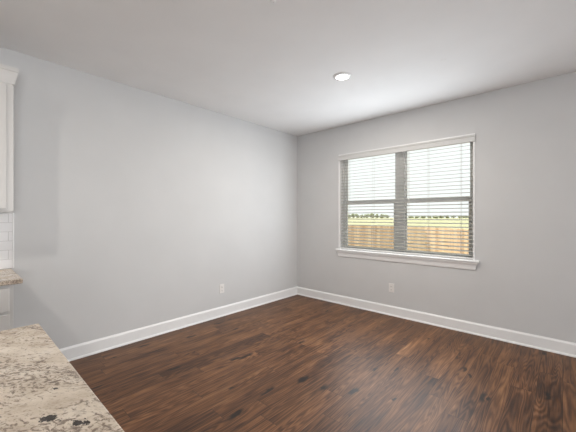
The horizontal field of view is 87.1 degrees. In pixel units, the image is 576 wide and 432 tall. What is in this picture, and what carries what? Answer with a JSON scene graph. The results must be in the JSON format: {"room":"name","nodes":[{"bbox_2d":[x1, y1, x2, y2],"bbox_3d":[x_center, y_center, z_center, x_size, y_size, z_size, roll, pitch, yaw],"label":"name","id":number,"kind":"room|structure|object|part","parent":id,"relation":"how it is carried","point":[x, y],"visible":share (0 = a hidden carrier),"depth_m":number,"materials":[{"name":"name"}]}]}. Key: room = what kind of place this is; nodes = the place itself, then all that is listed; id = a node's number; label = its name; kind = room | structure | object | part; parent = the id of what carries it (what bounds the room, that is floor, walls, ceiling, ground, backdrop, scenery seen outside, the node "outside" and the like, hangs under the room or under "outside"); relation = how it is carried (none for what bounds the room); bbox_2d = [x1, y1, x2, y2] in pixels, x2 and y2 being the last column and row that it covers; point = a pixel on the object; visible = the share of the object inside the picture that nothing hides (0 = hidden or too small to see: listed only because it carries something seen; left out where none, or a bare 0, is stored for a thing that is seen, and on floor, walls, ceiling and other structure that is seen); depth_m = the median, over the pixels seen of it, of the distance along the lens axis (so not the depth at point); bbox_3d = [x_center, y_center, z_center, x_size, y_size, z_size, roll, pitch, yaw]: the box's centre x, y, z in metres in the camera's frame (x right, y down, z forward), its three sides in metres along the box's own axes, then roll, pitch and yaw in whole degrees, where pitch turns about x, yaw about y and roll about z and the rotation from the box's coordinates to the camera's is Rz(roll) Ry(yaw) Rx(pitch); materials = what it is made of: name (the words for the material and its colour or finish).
{"room":"empty dining area","nodes":[
{"label":"empty dining area","id":0,"kind":"room"},
{"bbox_2d":[0,47,296,348],"bbox_3d":[-2.996,-0.022,1.914,0.170,2.740,9.550,0,0,42],"label":"wall","id":1,"kind":"structure","parent":0,"point":[133,207],"depth_m":3.27,"materials":[{"name":"paint"}]},
{"bbox_2d":[0,213,13,268],"bbox_3d":[-2.615,0.201,2.196,0.011,0.462,0.940,0,0,42],"label":"tile backsplash","id":2,"kind":"structure","parent":1,"relation":"attached to","point":[6,219],"depth_m":2.51,"materials":[{"name":"white tile"}]},
{"bbox_3d":[-2.303,0.201,2.540,0.011,0.462,0.011,0,0,42],"label":"edge trim","id":3,"kind":"part","parent":2,"relation":"part of","materials":[{"name":"white tile"}]},
{"bbox_2d":[0,64,18,212],"bbox_3d":[-2.492,-0.579,2.079,0.350,1.094,0.932,0,0,42],"label":"upper cabinet","id":4,"kind":"object","parent":1,"relation":"attached to","point":[8,74],"visible":1,"depth_m":2.28,"materials":[{"name":"paint"}]},
{"bbox_3d":[-2.245,-0.522,2.117,0.019,0.930,0.405,0,0,42],"label":"door","id":5,"kind":"part","parent":4,"relation":"part of","materials":[{"name":"paint"}]},
{"bbox_3d":[-2.492,-1.064,2.079,0.350,0.124,0.932,0,0,42],"label":"crown molding","id":6,"kind":"part","parent":4,"relation":"part of","materials":[{"name":"paint"}]},
{"bbox_2d":[59,287,296,361],"bbox_3d":[-1.077,1.282,3.886,0.024,0.133,3.710,0,0,42],"label":"baseboard","id":7,"kind":"structure","parent":1,"relation":"attached to","point":[85,349],"depth_m":3.48,"materials":[{"name":"paint"}]},
{"bbox_2d":[220,284,223,292],"bbox_3d":[-0.894,0.976,4.099,0.009,0.120,0.074,0,0,42],"label":"wall outlet","id":8,"kind":"object","parent":1,"relation":"attached to","point":[221,285],"visible":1,"depth_m":4.10,"materials":[{"name":"white plastic"}]},
{"bbox_2d":[0,0,575,135],"bbox_3d":[0.037,-1.467,-0.837,8.360,0.150,9.550,0,0,42],"label":"ceiling","id":9,"kind":"structure","parent":0,"point":[264,63],"depth_m":2.51,"materials":[{"name":"paint"}]},
{"bbox_2d":[333,72,350,80],"bbox_3d":[0.540,-1.386,3.007,0.176,0.012,0.176,0,0,42],"label":"recessed light","id":10,"kind":"object","parent":9,"relation":"in","point":[341,76],"visible":1,"depth_m":3.00,"materials":[{"name":"paint"}]},
{"bbox_2d":[70,295,575,431],"bbox_3d":[0.037,1.408,-0.837,8.360,0.120,9.550,0,0,42],"label":"floor","id":11,"kind":"structure","parent":0,"point":[296,363],"depth_m":2.51,"materials":[{"name":"brown wood"}]},
{"bbox_2d":[0,284,12,330],"bbox_3d":[-2.409,0.906,1.965,0.627,0.880,0.876,0,0,42],"label":"base cabinet","id":12,"kind":"object","parent":11,"relation":"on","point":[6,291],"visible":0.44,"depth_m":2.05,"materials":[{"name":"paint"}]},
{"bbox_3d":[-2.042,0.567,1.917,0.019,0.162,0.411,0,0,42],"label":"drawer","id":13,"kind":"part","parent":12,"relation":"part of","materials":[{"name":"paint"}]},
{"bbox_3d":[-2.042,0.946,1.917,0.019,0.555,0.411,0,0,42],"label":"door","id":14,"kind":"part","parent":12,"relation":"part of","materials":[{"name":"paint"}]},
{"bbox_2d":[0,269,22,285],"bbox_3d":[-2.388,0.449,1.978,0.640,0.030,0.923,0,0,42],"label":"countertop","id":15,"kind":"structure","parent":12,"relation":"on","point":[7,276],"depth_m":2.12,"materials":[{"name":"beige stone"}]},
{"bbox_3d":[-1.530,0.906,0.134,0.657,0.880,2.263,0,0,42],"label":"kitchen island","id":16,"kind":"object","parent":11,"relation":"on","visible":0},
{"bbox_2d":[0,324,123,431],"bbox_3d":[-1.441,0.449,0.046,0.967,0.030,2.333,0,0,42],"label":"island countertop","id":17,"kind":"structure","parent":16,"relation":"on","point":[41,391],"depth_m":0.75,"materials":[{"name":"beige stone"}]},
{"bbox_2d":[297,72,575,342],"bbox_3d":[3.188,-0.022,2.637,8.020,2.740,0.170,0,0,42],"label":"wall","id":18,"kind":"structure","parent":0,"point":[523,279],"depth_m":3.35,"materials":[{"name":"paint"}]},
{"bbox_2d":[389,283,393,292],"bbox_3d":[1.409,0.972,4.129,0.074,0.120,0.009,0,0,42],"label":"wall outlet","id":19,"kind":"object","parent":18,"relation":"attached to","point":[391,286],"visible":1,"depth_m":4.13,"materials":[{"name":"white plastic"}]},
{"bbox_2d":[335,133,478,270],"bbox_3d":[1.509,-0.168,4.126,1.903,1.575,0.209,0,0,42],"label":"window","id":20,"kind":"structure","parent":18,"relation":"in","point":[457,263],"depth_m":4.14,"materials":[{"name":"plastic"}]},
{"bbox_3d":[1.207,0.128,4.481,0.804,0.715,0.026,0,0,42],"label":"sash","id":21,"kind":"part","parent":20,"relation":"part of","materials":[{"name":"glass"}]},
{"bbox_3d":[1.226,-0.558,4.502,0.804,0.707,0.026,0,0,42],"label":"sash","id":22,"kind":"part","parent":20,"relation":"part of","materials":[{"name":"plastic"}]},
{"bbox_2d":[338,134,474,258],"bbox_3d":[1.483,-0.222,4.105,1.834,1.437,0.096,0,0,42],"label":"window blind","id":23,"kind":"object","parent":20,"relation":"attached to","point":[470,138],"visible":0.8,"depth_m":3.98,"materials":[{"name":"white plastic"}]},
{"bbox_3d":[1.234,-0.212,4.359,0.014,1.375,0.055,0,0,42],"label":"ladder cord","id":24,"kind":"part","parent":23,"relation":"part of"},
{"bbox_3d":[1.504,-0.212,4.114,0.014,1.375,0.055,0,0,42],"label":"ladder cord","id":25,"kind":"part","parent":23,"relation":"part of","materials":[{"name":"white fabric"}]},
{"bbox_3d":[1.497,0.488,4.121,1.778,0.018,0.052,0,0,42],"label":"rail","id":26,"kind":"part","parent":23,"relation":"part of","materials":[{"name":"white plastic"}]},
{"bbox_3d":[1.790,-0.212,3.855,0.014,1.375,0.055,0,0,42],"label":"ladder cord","id":27,"kind":"part","parent":23,"relation":"part of","materials":[{"name":"white fabric"}]},
{"bbox_3d":[1.486,0.512,4.100,1.903,0.023,0.139,0,0,42],"label":"sill","id":28,"kind":"part","parent":20,"relation":"part of","materials":[{"name":"paint"}]},
{"bbox_3d":[1.887,0.128,3.864,0.794,0.715,0.026,0,0,42],"label":"sash","id":29,"kind":"part","parent":20,"relation":"part of","materials":[{"name":"plastic"}]},
{"bbox_3d":[1.906,-0.558,3.884,0.794,0.707,0.026,0,0,42],"label":"sash","id":30,"kind":"part","parent":20,"relation":"part of","materials":[{"name":"plastic"}]},
{"bbox_2d":[297,286,575,357],"bbox_3d":[3.123,1.282,2.565,8.020,0.133,0.024,0,0,42],"label":"baseboard","id":31,"kind":"structure","parent":18,"relation":"attached to","point":[557,346],"depth_m":3.59,"materials":[{"name":"paint"}]},
{"label":"outside","id":32,"kind":"structure","parent":0,"visible":0},
{"bbox_2d":[348,218,468,228],"bbox_3d":[151.104,2.388,270.855,660.000,0.300,595.700,0,0,42],"label":"ground","id":33,"kind":"structure","parent":32,"point":[349,219],"depth_m":139.25,"materials":[{"name":"green plant"}]},
{"bbox_2d":[348,226,424,250],"bbox_3d":[1.219,1.313,15.450,11.050,1.850,0.145,0,0,42],"label":"wooden fence","id":34,"kind":"object","parent":33,"relation":"on","point":[383,227],"visible":0.11,"depth_m":12.83,"materials":[{"name":"brown wood"}]},
{"bbox_2d":[425,227,468,253],"bbox_3d":[6.289,1.314,8.322,0.145,1.848,6.984,0,0,-16],"label":"wooden fence","id":35,"kind":"object","parent":33,"relation":"on","point":[429,228],"visible":0.19,"depth_m":10.58,"materials":[{"name":"brown wood"}]}
]}

